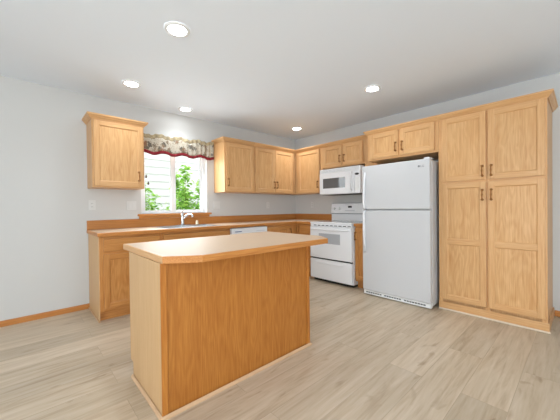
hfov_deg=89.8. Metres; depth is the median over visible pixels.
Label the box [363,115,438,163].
upper cabinet
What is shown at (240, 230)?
dishwasher
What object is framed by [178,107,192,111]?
recessed light
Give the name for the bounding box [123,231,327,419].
kitchen island
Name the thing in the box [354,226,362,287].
base cabinet
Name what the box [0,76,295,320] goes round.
wall
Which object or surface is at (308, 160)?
upper cabinet
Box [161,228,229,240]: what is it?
base cabinet
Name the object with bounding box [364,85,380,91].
recessed light
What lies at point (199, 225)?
sink
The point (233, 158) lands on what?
upper cabinet
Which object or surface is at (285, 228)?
base cabinet
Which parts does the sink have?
bowl, bowl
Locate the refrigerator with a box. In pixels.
[362,157,439,308]
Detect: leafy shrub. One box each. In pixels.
[145,183,169,210]
[169,165,199,209]
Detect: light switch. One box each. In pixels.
[126,201,135,209]
[213,201,219,208]
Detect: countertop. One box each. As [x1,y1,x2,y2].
[87,214,331,236]
[354,223,362,226]
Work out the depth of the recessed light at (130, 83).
2.99 m
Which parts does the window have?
sliding sash, fixed sash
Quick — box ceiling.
[0,0,559,139]
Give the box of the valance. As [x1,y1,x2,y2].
[144,133,213,159]
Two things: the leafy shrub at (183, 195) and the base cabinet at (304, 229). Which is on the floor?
the base cabinet at (304, 229)
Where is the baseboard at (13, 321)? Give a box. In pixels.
[0,303,89,326]
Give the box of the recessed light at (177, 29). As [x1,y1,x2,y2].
[164,21,189,37]
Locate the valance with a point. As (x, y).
(156, 144)
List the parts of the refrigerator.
handle, handle, freezer door, fridge door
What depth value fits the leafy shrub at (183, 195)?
5.42 m
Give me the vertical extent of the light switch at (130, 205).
0.115 m
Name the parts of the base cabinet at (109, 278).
panel, door, drawer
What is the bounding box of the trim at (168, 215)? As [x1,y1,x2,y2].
[138,213,211,218]
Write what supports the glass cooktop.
in the range
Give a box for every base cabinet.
[88,233,160,322]
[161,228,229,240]
[267,224,296,233]
[297,224,311,276]
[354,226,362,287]
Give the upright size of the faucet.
0.228 m
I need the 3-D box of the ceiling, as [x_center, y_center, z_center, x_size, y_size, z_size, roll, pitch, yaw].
[0.020,-1.398,0.480,7.700,0.100,7.500,-1,1,-43]
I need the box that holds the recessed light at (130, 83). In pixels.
[122,80,140,87]
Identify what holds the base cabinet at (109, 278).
on the floor
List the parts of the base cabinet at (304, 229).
drawer, door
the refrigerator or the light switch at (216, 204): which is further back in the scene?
the light switch at (216, 204)
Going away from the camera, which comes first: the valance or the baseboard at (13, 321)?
the baseboard at (13, 321)
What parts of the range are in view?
handle, oven door, vent rail, storage drawer, cooktop frame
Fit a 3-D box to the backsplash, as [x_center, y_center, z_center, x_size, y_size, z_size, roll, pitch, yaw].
[-0.644,0.153,4.108,3.498,0.110,0.959,-1,1,-43]
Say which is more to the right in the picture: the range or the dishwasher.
the range
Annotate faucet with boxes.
[174,209,193,225]
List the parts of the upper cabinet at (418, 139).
door, crown moulding, door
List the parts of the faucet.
spout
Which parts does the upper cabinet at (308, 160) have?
door, crown moulding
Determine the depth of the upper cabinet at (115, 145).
3.20 m
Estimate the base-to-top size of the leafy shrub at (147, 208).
1.973 m
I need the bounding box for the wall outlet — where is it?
[88,200,95,209]
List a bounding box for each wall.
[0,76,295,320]
[144,152,199,209]
[295,73,559,315]
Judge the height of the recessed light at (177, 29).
0.011 m
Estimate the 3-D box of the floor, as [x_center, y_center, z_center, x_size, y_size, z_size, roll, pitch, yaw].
[0.050,1.202,0.504,7.700,0.100,7.500,-1,1,-43]
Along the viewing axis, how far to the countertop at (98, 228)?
3.91 m
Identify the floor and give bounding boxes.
[0,276,559,419]
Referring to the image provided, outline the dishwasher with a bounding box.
[230,226,266,234]
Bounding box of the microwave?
[320,165,364,195]
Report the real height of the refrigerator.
1.695 m
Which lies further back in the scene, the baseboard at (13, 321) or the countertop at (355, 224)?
the countertop at (355, 224)
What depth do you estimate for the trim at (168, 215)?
3.89 m
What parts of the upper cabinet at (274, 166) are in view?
door, crown moulding, door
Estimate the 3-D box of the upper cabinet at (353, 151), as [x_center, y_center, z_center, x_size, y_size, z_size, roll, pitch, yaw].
[1.143,-0.701,4.462,0.366,0.810,1.002,-1,1,-43]
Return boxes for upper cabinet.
[82,111,147,189]
[211,136,254,193]
[245,142,297,194]
[289,144,324,194]
[320,135,379,169]
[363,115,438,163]
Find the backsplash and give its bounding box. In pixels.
[87,214,331,229]
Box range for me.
[310,202,364,287]
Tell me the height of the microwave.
0.417 m
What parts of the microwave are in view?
door, control panel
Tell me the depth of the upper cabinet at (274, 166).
4.81 m
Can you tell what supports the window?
in the wall at (45, 213)
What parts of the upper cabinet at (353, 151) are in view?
door, frame, crown moulding, door, filler panel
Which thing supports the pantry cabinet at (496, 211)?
on the floor
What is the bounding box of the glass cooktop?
[314,220,362,222]
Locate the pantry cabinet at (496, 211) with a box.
[437,88,557,333]
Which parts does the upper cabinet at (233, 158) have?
crown moulding, frame, door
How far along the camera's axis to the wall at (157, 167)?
7.04 m
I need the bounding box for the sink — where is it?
[155,224,221,228]
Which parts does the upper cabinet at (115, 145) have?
crown moulding, door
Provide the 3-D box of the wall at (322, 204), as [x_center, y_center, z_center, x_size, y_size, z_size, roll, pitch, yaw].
[2.860,-0.154,2.997,0.150,2.500,7.350,-1,1,-43]
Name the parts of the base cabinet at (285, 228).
door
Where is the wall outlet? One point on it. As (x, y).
(92, 203)
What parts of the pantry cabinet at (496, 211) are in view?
door, door, shoe moulding, board, crown moulding, door, door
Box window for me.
[141,156,206,213]

